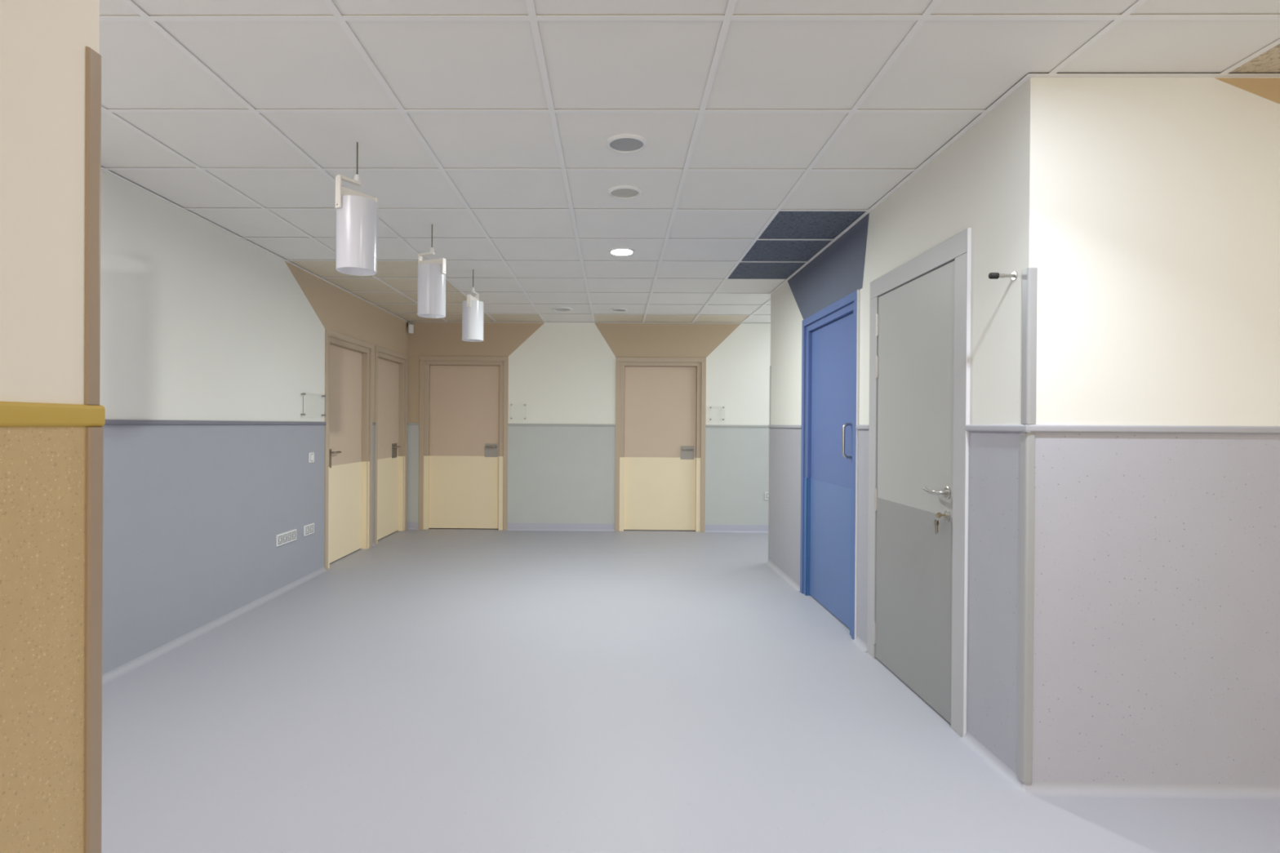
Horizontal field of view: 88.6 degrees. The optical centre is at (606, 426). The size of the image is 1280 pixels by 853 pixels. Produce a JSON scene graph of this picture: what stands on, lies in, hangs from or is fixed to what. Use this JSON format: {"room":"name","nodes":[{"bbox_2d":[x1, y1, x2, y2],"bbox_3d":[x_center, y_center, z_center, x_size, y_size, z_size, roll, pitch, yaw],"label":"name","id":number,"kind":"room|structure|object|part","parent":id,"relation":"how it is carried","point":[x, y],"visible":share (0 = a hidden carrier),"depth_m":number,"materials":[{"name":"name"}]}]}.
{"room":"hospital interior","nodes":[
{"label":"hospital interior","id":0,"kind":"room"},
{"bbox_2d":[0,0,99,852],"bbox_3d":[-1.692,-0.087,-1.479,1.760,2.760,5.000,0,0,1],"label":"wall","id":1,"kind":"structure","parent":0,"point":[43,43],"depth_m":0.91,"materials":[{"name":"beige paint"}]},
{"bbox_2d":[0,401,105,427],"bbox_3d":[-0.812,-0.009,-1.488,0.008,0.034,5.004,0,0,1],"label":"rail","id":2,"kind":"object","parent":1,"relation":"attached to","point":[12,414],"visible":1,"depth_m":0.92,"materials":[{"name":"yellow plastic"}]},
{"bbox_2d":[84,46,101,404],"bbox_3d":[-0.790,-0.302,0.998,0.024,0.537,0.030,0,0,1],"label":"guard","id":3,"kind":"object","parent":1,"relation":"attached to","point":[93,59],"visible":0.93,"depth_m":0.99,"materials":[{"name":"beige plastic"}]},
{"bbox_2d":[84,426,103,852],"bbox_3d":[-0.793,0.646,1.002,0.026,1.291,0.032,0,0,1],"label":"guard","id":4,"kind":"object","parent":1,"relation":"attached to","point":[94,435],"visible":1,"depth_m":0.99,"materials":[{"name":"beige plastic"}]},
{"bbox_2d":[99,165,408,675],"bbox_3d":[-2.575,-0.111,4.548,0.163,2.760,7.350,0,0,1],"label":"wall","id":5,"kind":"structure","parent":0,"point":[199,321],"depth_m":4.06,"materials":[{"name":"white paint"}]},
{"bbox_2d":[104,419,326,425],"bbox_3d":[-2.503,-0.025,3.399,0.016,0.027,4.735,0,0,1],"label":"rail","id":6,"kind":"object","parent":5,"relation":"attached to","point":[107,421],"visible":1,"depth_m":4.09,"materials":[{"name":"grey plastic"}]},
{"bbox_2d":[102,528,408,685],"bbox_3d":[-2.485,1.252,4.550,0.035,0.035,7.030,0,0,1],"label":"baseboard","id":7,"kind":"structure","parent":5,"relation":"attached to","point":[124,668],"depth_m":4.02,"materials":[{"name":"grey plastic"}]},
{"bbox_2d":[275,528,296,546],"bbox_3d":[-2.486,0.860,5.094,0.013,0.088,0.305,0,0,1],"label":"panel","id":8,"kind":"object","parent":5,"relation":"attached to","point":[282,539],"visible":1,"depth_m":5.07,"materials":[{"name":"white plastic"}]},
{"bbox_2d":[292,530,296,539],"bbox_3d":[-2.480,0.859,5.202,0.003,0.060,0.057,0,0,1],"label":"socket","id":9,"kind":"object","parent":8,"relation":"attached to","point":[294,532],"depth_m":5.20,"materials":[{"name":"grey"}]},
{"bbox_2d":[303,523,314,536],"bbox_3d":[-2.482,0.856,5.468,0.013,0.084,0.178,0,0,1],"label":"panel","id":10,"kind":"object","parent":5,"relation":"attached to","point":[308,529],"visible":1,"depth_m":5.46,"materials":[{"name":"white plastic"}]},
{"bbox_2d":[305,526,309,534],"bbox_3d":[-2.477,0.856,5.429,0.003,0.060,0.063,0,0,1],"label":"socket","id":11,"kind":"object","parent":10,"relation":"attached to","point":[307,528],"depth_m":5.43,"materials":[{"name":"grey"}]},
{"bbox_2d":[308,452,314,462],"bbox_3d":[-2.476,0.256,5.503,0.015,0.084,0.090,0,0,1],"label":"light switch","id":12,"kind":"object","parent":5,"relation":"attached to","point":[311,455],"visible":1,"depth_m":5.49,"materials":[{"name":"white plastic"}]},
{"bbox_2d":[300,392,325,416],"bbox_3d":[-2.467,-0.186,5.521,0.033,0.190,0.400,0,0,1],"label":"sign holder","id":13,"kind":"object","parent":5,"relation":"attached to","point":[303,393],"visible":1,"depth_m":5.33,"materials":[{"name":"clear plastic"}]},
{"bbox_2d":[324,328,373,570],"bbox_3d":[-2.543,0.199,6.325,0.165,2.130,1.113,0,0,1],"label":"door","id":14,"kind":"structure","parent":5,"relation":"in","point":[348,361],"depth_m":6.41,"materials":[{"name":"brown laminate"}]},
{"bbox_3d":[-2.475,0.228,5.795,0.015,2.075,0.055,0,0,1],"label":"casing","id":15,"kind":"part","parent":14,"relation":"part of","materials":[{"name":"brown laminate"}]},
{"bbox_3d":[-2.536,0.289,6.013,0.005,0.175,0.050,0,0,1],"label":"handle plate","id":16,"kind":"part","parent":14,"relation":"part of","materials":[{"name":"silver metal"}]},
{"bbox_3d":[-2.506,0.234,6.075,0.056,0.019,0.144,0,0,1],"label":"lever","id":17,"kind":"part","parent":14,"relation":"part of","materials":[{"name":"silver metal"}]},
{"bbox_3d":[-2.539,0.806,6.326,0.002,0.895,0.891,0,0,1],"label":"kick panel","id":18,"kind":"part","parent":14,"relation":"part of","materials":[{"name":"yellow laminate"}]},
{"bbox_3d":[-2.462,-0.839,6.321,0.015,0.055,1.113,0,0,1],"label":"casing","id":19,"kind":"part","parent":14,"relation":"part of","materials":[{"name":"brown laminate"}]},
{"bbox_3d":[-2.462,0.225,6.853,0.015,2.075,0.055,0,0,1],"label":"casing","id":20,"kind":"part","parent":14,"relation":"part of","materials":[{"name":"brown laminate"}]},
{"bbox_2d":[373,345,408,545],"bbox_3d":[-2.529,0.195,7.501,0.165,2.130,1.075,0,0,1],"label":"door","id":21,"kind":"structure","parent":5,"relation":"in","point":[391,405],"depth_m":7.63,"materials":[{"name":"brown laminate"}]},
{"bbox_3d":[-2.460,0.225,6.990,0.015,2.075,0.055,0,0,1],"label":"casing","id":22,"kind":"part","parent":21,"relation":"part of","materials":[{"name":"brown laminate"}]},
{"bbox_3d":[-2.524,0.803,7.502,0.002,0.895,0.853,0,0,1],"label":"kick panel","id":23,"kind":"part","parent":21,"relation":"part of","materials":[{"name":"yellow laminate"}]},
{"bbox_3d":[-2.447,-0.842,7.497,0.015,0.055,1.075,0,0,1],"label":"casing","id":24,"kind":"part","parent":21,"relation":"part of","materials":[{"name":"brown laminate"}]},
{"bbox_3d":[-2.514,0.281,7.768,0.005,0.168,0.165,0,0,1],"label":"handle plate","id":25,"kind":"part","parent":21,"relation":"part of","materials":[{"name":"silver metal"}]},
{"bbox_3d":[-2.447,0.222,8.010,0.015,2.075,0.055,0,0,1],"label":"casing","id":26,"kind":"part","parent":21,"relation":"part of","materials":[{"name":"brown laminate"}]},
{"bbox_2d":[407,320,770,524],"bbox_3d":[1.126,-0.097,8.095,7.154,2.760,0.163,0,0,1],"label":"wall","id":27,"kind":"structure","parent":0,"point":[564,372],"depth_m":8.03,"materials":[{"name":"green paint"}]},
{"bbox_2d":[407,322,413,333],"bbox_3d":[-2.398,-1.211,8.010,0.060,0.130,0.059,0,0,-44],"label":"detector","id":28,"kind":"object","parent":27,"relation":"attached to","point":[411,327],"visible":1,"depth_m":7.99,"materials":[{"name":"white plastic"}]},
{"bbox_2d":[408,422,418,425],"bbox_3d":[-2.377,-0.038,8.053,0.152,0.027,0.016,0,0,1],"label":"rail","id":29,"kind":"object","parent":27,"relation":"attached to","point":[409,424],"visible":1,"depth_m":8.05,"materials":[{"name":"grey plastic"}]},
{"bbox_2d":[418,355,508,530],"bbox_3d":[-1.755,0.198,8.121,1.092,2.130,0.165,0,0,1],"label":"door","id":30,"kind":"structure","parent":27,"relation":"in","point":[464,401],"depth_m":8.10,"materials":[{"name":"brown laminate"}]},
{"bbox_3d":[-2.275,0.223,8.053,0.055,2.075,0.015,0,0,1],"label":"casing","id":31,"kind":"part","parent":30,"relation":"part of","materials":[{"name":"brown laminate"}]},
{"bbox_3d":[-1.760,0.806,8.104,0.870,0.895,0.002,0,0,1],"label":"kick panel","id":32,"kind":"part","parent":30,"relation":"part of","materials":[{"name":"yellow laminate"}]},
{"bbox_3d":[-1.749,-0.839,8.043,1.092,0.055,0.015,0,0,1],"label":"casing","id":33,"kind":"part","parent":30,"relation":"part of","materials":[{"name":"brown laminate"}]},
{"bbox_3d":[-1.424,0.288,8.095,0.160,0.165,0.005,0,0,1],"label":"handle plate","id":34,"kind":"part","parent":30,"relation":"part of","materials":[{"name":"grey metal"}]},
{"bbox_3d":[-1.238,0.230,8.040,0.055,2.075,0.015,0,0,1],"label":"casing","id":35,"kind":"part","parent":30,"relation":"part of","materials":[{"name":"brown laminate"}]},
{"bbox_2d":[507,423,615,426],"bbox_3d":[-0.550,-0.026,8.030,1.318,0.027,0.016,0,0,1],"label":"rail","id":36,"kind":"object","parent":27,"relation":"attached to","point":[513,424],"visible":1,"depth_m":8.02,"materials":[{"name":"grey plastic"}]},
{"bbox_2d":[407,522,768,533],"bbox_3d":[1.117,1.238,8.006,7.151,0.090,0.022,0,0,1],"label":"baseboard","id":37,"kind":"structure","parent":27,"relation":"attached to","point":[411,526],"depth_m":8.03,"materials":[{"name":"grey plastic"}]},
{"bbox_2d":[614,357,706,532],"bbox_3d":[0.660,0.215,8.091,1.102,2.130,0.165,0,0,1],"label":"door","id":38,"kind":"structure","parent":27,"relation":"in","point":[660,477],"depth_m":8.07,"materials":[{"name":"brown laminate"}]},
{"bbox_3d":[0.135,0.239,8.022,0.055,2.075,0.015,0,0,1],"label":"casing","id":39,"kind":"part","parent":38,"relation":"part of","materials":[{"name":"brown laminate"}]},
{"bbox_3d":[0.655,0.822,8.074,0.880,0.895,0.002,0,0,1],"label":"kick panel","id":40,"kind":"part","parent":38,"relation":"part of","materials":[{"name":"yellow laminate"}]},
{"bbox_3d":[0.666,-0.823,8.012,1.102,0.055,0.015,0,0,1],"label":"casing","id":41,"kind":"part","parent":38,"relation":"part of","materials":[{"name":"brown laminate"}]},
{"bbox_3d":[0.995,0.316,8.065,0.165,0.165,0.005,0,0,1],"label":"handle plate","id":42,"kind":"part","parent":38,"relation":"part of","materials":[{"name":"grey metal"}]},
{"bbox_3d":[1.182,0.246,8.009,0.055,2.075,0.015,0,0,1],"label":"casing","id":43,"kind":"part","parent":38,"relation":"part of","materials":[{"name":"brown laminate"}]},
{"bbox_2d":[705,424,768,427],"bbox_3d":[2.956,-0.002,7.985,3.490,0.027,0.016,0,0,1],"label":"rail","id":44,"kind":"object","parent":27,"relation":"attached to","point":[706,425],"visible":0.34,"depth_m":8.00,"materials":[{"name":"grey plastic"}]},
{"bbox_2d":[764,492,768,499],"bbox_3d":[1.978,0.842,7.999,0.090,0.095,0.013,0,0,1],"label":"panel","id":45,"kind":"object","parent":27,"relation":"attached to","point":[766,494],"visible":0.54,"depth_m":8.00,"materials":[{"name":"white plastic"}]},
{"bbox_2d":[99,0,1279,323],"bbox_3d":[1.058,-1.405,1.998,7.474,0.308,12.350,0,0,1],"label":"ceiling","id":46,"kind":"structure","parent":0,"point":[769,127],"depth_m":2.65,"materials":[{"name":"grey"}]},
{"bbox_2d":[335,142,377,275],"bbox_3d":[-1.117,-0.987,2.936,0.172,0.580,0.183,0,0,1],"label":"pendant lamp","id":47,"kind":"object","parent":46,"relation":"hanging from","point":[357,212],"visible":1,"depth_m":2.87,"materials":[{"name":"white plastic"}]},
{"bbox_3d":[-1.140,-1.092,2.900,0.026,0.014,0.112,0,0,33],"label":"arm","id":48,"kind":"part","parent":47,"relation":"part of","materials":[{"name":"white metal"}]},
{"bbox_3d":[-1.118,-0.853,2.936,0.172,0.312,0.172,0,0,1],"label":"lamp shade","id":49,"kind":"part","parent":47,"relation":"part of","materials":[{"name":"white plastic"}]},
{"bbox_3d":[-1.116,-1.199,2.935,0.006,0.154,0.006,0,0,-22],"label":"cord","id":50,"kind":"part","parent":47,"relation":"part of","materials":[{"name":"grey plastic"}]},
{"bbox_2d":[417,224,445,318],"bbox_3d":[-1.102,-0.990,4.135,0.172,0.580,0.172,0,0,-15],"label":"pendant lamp","id":51,"kind":"object","parent":46,"relation":"hanging from","point":[431,291],"visible":1,"depth_m":4.07,"materials":[{"name":"white plastic"}]},
{"bbox_3d":[-1.140,-1.096,4.153,0.112,0.014,0.026,0,0,25],"label":"arm","id":52,"kind":"part","parent":51,"relation":"part of","materials":[{"name":"white metal"}]},
{"bbox_3d":[-1.103,-0.856,4.136,0.172,0.312,0.172,0,0,1],"label":"lamp shade","id":53,"kind":"part","parent":51,"relation":"part of","materials":[{"name":"white plastic"}]},
{"bbox_2d":[462,269,484,342],"bbox_3d":[-1.087,-0.994,5.335,0.172,0.580,0.172,0,0,-35],"label":"pendant lamp","id":54,"kind":"object","parent":46,"relation":"hanging from","point":[473,309],"visible":1,"depth_m":5.26,"materials":[{"name":"white glass"}]},
{"bbox_3d":[-1.088,-0.860,5.336,0.172,0.312,0.172,0,0,1],"label":"lamp shade","id":55,"kind":"part","parent":54,"relation":"part of","materials":[{"name":"white plastic"}]},
{"bbox_2d":[551,306,572,311],"bbox_3d":[-0.480,-1.278,7.111,0.220,0.013,0.220,0,0,1],"label":"recessed light","id":56,"kind":"object","parent":46,"relation":"in","point":[556,308],"visible":1,"depth_m":7.12,"materials":[{"name":"grey plastic"}]},
{"bbox_2d":[610,307,627,311],"bbox_3d":[0.134,-1.274,7.129,0.186,0.013,0.186,0,0,1],"label":"recessed light","id":57,"kind":"object","parent":46,"relation":"in","point":[615,309],"visible":1,"depth_m":7.11,"materials":[{"name":"grey plastic"}]},
{"bbox_2d":[608,247,634,255],"bbox_3d":[0.110,-1.267,4.733,0.186,0.013,0.186,0,0,1],"label":"recessed light","id":58,"kind":"object","parent":46,"relation":"in","point":[618,251],"visible":1,"depth_m":4.71,"materials":[{"name":"white plastic"}]},
{"bbox_2d":[611,249,631,254],"bbox_3d":[0.110,-1.266,4.733,0.149,0.002,0.149,0,0,1],"label":"diffuser","id":59,"kind":"object","parent":58,"relation":"attached to","point":[613,251],"depth_m":4.74,"materials":[{"name":"white plastic"}]},
{"bbox_2d":[607,185,642,199],"bbox_3d":[0.099,-1.263,3.531,0.186,0.013,0.186,0,0,1],"label":"recessed light","id":60,"kind":"object","parent":46,"relation":"in","point":[623,192],"visible":1,"depth_m":3.53,"materials":[{"name":"grey plastic"}]},
{"bbox_2d":[605,133,647,153],"bbox_3d":[0.089,-1.262,2.922,0.186,0.013,0.186,0,0,1],"label":"recessed light","id":61,"kind":"object","parent":46,"relation":"in","point":[620,143],"visible":1,"depth_m":2.91,"materials":[{"name":"grey plastic"}]},
{"bbox_2d":[609,137,643,151],"bbox_3d":[0.089,-1.260,2.922,0.149,0.002,0.149,0,0,1],"label":"diffuser","id":62,"kind":"object","parent":61,"relation":"attached to","point":[615,144],"depth_m":2.92,"materials":[{"name":"grey"}]},
{"bbox_2d":[101,528,1279,852],"bbox_3d":[1.039,1.361,2.006,7.754,0.120,12.630,0,0,1],"label":"floor","id":63,"kind":"structure","parent":0,"point":[431,690],"depth_m":2.81,"materials":[{"name":"grey plastic"}]},
{"bbox_2d":[768,72,1075,774],"bbox_3d":[3.091,-0.073,4.273,3.126,2.760,3.897,0,0,1],"label":"wall","id":64,"kind":"structure","parent":0,"point":[1009,179],"depth_m":2.59,"materials":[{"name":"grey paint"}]},
{"bbox_2d":[768,427,770,559],"bbox_3d":[1.561,0.634,6.230,0.035,1.254,0.035,0,0,1],"label":"guard","id":65,"kind":"object","parent":64,"relation":"attached to","point":[769,428],"visible":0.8,"depth_m":6.22,"materials":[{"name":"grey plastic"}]},
{"bbox_2d":[769,365,771,425],"bbox_3d":[1.570,-0.300,6.227,0.035,0.561,0.035,0,0,1],"label":"guard","id":66,"kind":"object","parent":64,"relation":"attached to","point":[770,366],"visible":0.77,"depth_m":6.21,"materials":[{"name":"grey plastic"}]},
{"bbox_2d":[768,425,801,428],"bbox_3d":[1.541,-0.005,5.690,0.016,0.027,1.102,0,0,1],"label":"rail","id":67,"kind":"object","parent":64,"relation":"attached to","point":[769,426],"visible":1,"depth_m":5.57,"materials":[{"name":"grey plastic"}]},
{"bbox_2d":[800,289,859,639],"bbox_3d":[1.593,0.232,4.553,0.179,2.130,1.172,0,0,1],"label":"door","id":68,"kind":"structure","parent":64,"relation":"in","point":[830,349],"depth_m":4.54,"materials":[{"name":"blue laminate"}]},
{"bbox_3d":[1.532,0.257,5.112,0.015,2.075,0.055,0,0,1],"label":"casing","id":69,"kind":"part","parent":68,"relation":"part of","materials":[{"name":"blue laminate"}]},
{"bbox_3d":[1.532,-0.806,4.553,0.015,0.055,1.168,0,0,1],"label":"casing","id":70,"kind":"part","parent":68,"relation":"part of","materials":[{"name":"blue laminate"}]},
{"bbox_3d":[1.558,0.839,4.557,0.002,0.895,0.936,0,0,1],"label":"kick panel","id":71,"kind":"part","parent":68,"relation":"part of","materials":[{"name":"blue laminate"}]},
{"bbox_3d":[1.530,0.087,4.171,0.060,0.228,0.019,0,0,1],"label":"pull handle","id":72,"kind":"part","parent":68,"relation":"part of","materials":[{"name":"silver metal"}]},
{"bbox_3d":[1.518,0.260,3.999,0.015,2.075,0.055,0,0,1],"label":"casing","id":73,"kind":"part","parent":68,"relation":"part of","materials":[{"name":"blue laminate"}]},
{"bbox_2d":[855,424,868,429],"bbox_3d":[1.518,0.001,3.871,0.016,0.027,0.200,0,0,1],"label":"rail","id":74,"kind":"object","parent":64,"relation":"attached to","point":[858,426],"visible":0.96,"depth_m":3.87,"materials":[{"name":"grey plastic"}]},
{"bbox_2d":[764,559,1023,791],"bbox_3d":[1.502,1.279,4.295,0.035,0.035,3.900,0,0,1],"label":"baseboard","id":75,"kind":"structure","parent":64,"relation":"attached to","point":[997,766],"depth_m":2.60,"materials":[{"name":"grey plastic"}]},
{"bbox_2d":[866,227,971,737],"bbox_3d":[1.559,0.235,3.249,0.214,2.130,1.044,0,0,1],"label":"door","id":76,"kind":"structure","parent":64,"relation":"in","point":[920,321],"depth_m":3.12,"materials":[{"name":"grey paint"}]},
{"bbox_3d":[1.514,0.283,3.722,0.015,2.030,0.100,0,0,1],"label":"casing","id":77,"kind":"part","parent":76,"relation":"part of","materials":[{"name":"grey paint"}]},
{"bbox_3d":[1.504,0.842,3.254,0.002,0.895,0.828,0,0,1],"label":"kick panel","id":78,"kind":"part","parent":76,"relation":"part of","materials":[{"name":"grey laminate"}]},
{"bbox_3d":[1.516,-0.780,3.249,0.015,0.100,1.040,0,0,1],"label":"casing","id":79,"kind":"part","parent":76,"relation":"part of","materials":[{"name":"grey paint"}]},
{"bbox_3d":[1.474,0.288,2.948,0.052,0.025,0.135,0,0,1],"label":"lever","id":80,"kind":"part","parent":76,"relation":"part of","materials":[{"name":"silver metal"}]},
{"bbox_2d":[933,512,945,533],"bbox_3d":[1.473,0.425,2.895,0.040,0.098,0.036,0,0,1],"label":"keys","id":81,"kind":"object","parent":76,"relation":"hanging from","point":[939,515],"visible":1,"depth_m":2.89,"materials":[{"name":"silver metal"}]},
{"bbox_3d":[1.502,0.286,2.782,0.015,2.030,0.100,0,0,1],"label":"casing","id":82,"kind":"part","parent":76,"relation":"part of","materials":[{"name":"grey paint"}]},
{"bbox_2d":[964,424,1030,432],"bbox_3d":[1.501,0.004,2.530,0.016,0.027,0.402,0,0,1],"label":"rail","id":83,"kind":"object","parent":64,"relation":"attached to","point":[981,428],"visible":1,"depth_m":2.51,"materials":[{"name":"grey plastic"}]},
{"bbox_2d":[988,271,1017,280],"bbox_3d":[1.465,-0.560,2.426,0.093,0.034,0.034,0,0,1],"label":"door stop","id":84,"kind":"object","parent":64,"relation":"attached to","point":[1014,275],"visible":1,"depth_m":2.42,"materials":[{"name":"silver metal"}]},
{"bbox_3d":[1.478,-0.560,2.426,0.058,0.017,0.017,0,0,1],"label":"rod","id":85,"kind":"part","parent":84,"relation":"part of","materials":[{"name":"silver metal"}]},
{"bbox_2d":[1031,72,1279,784],"bbox_3d":[3.068,-0.067,2.403,3.126,2.760,0.163,0,0,1],"label":"wall","id":86,"kind":"structure","parent":0,"point":[1157,577],"depth_m":2.34,"materials":[{"name":"beige paint"}]},
{"bbox_2d":[1017,431,1035,783],"bbox_3d":[1.510,0.646,2.357,0.032,1.254,0.040,0,0,1],"label":"guard","id":87,"kind":"object","parent":86,"relation":"attached to","point":[1027,473],"visible":1,"depth_m":2.34,"materials":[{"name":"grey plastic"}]},
{"bbox_2d":[1021,267,1037,423],"bbox_3d":[1.520,-0.290,2.358,0.032,0.558,0.038,0,0,1],"label":"guard","id":88,"kind":"object","parent":86,"relation":"attached to","point":[1029,275],"visible":1,"depth_m":2.34,"materials":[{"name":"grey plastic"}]},
{"bbox_2d":[1014,781,1279,799],"bbox_3d":[3.040,1.296,2.308,3.161,0.035,0.035,0,0,1],"label":"baseboard","id":89,"kind":"structure","parent":86,"relation":"attached to","point":[1037,788],"depth_m":2.33,"materials":[{"name":"grey plastic"}]},
{"bbox_2d":[1023,424,1279,434],"bbox_3d":[3.060,0.016,2.317,3.138,0.027,0.016,0,0,1],"label":"rail","id":90,"kind":"object","parent":86,"relation":"attached to","point":[1032,428],"visible":1,"depth_m":2.32,"materials":[{"name":"grey plastic"}]}
]}

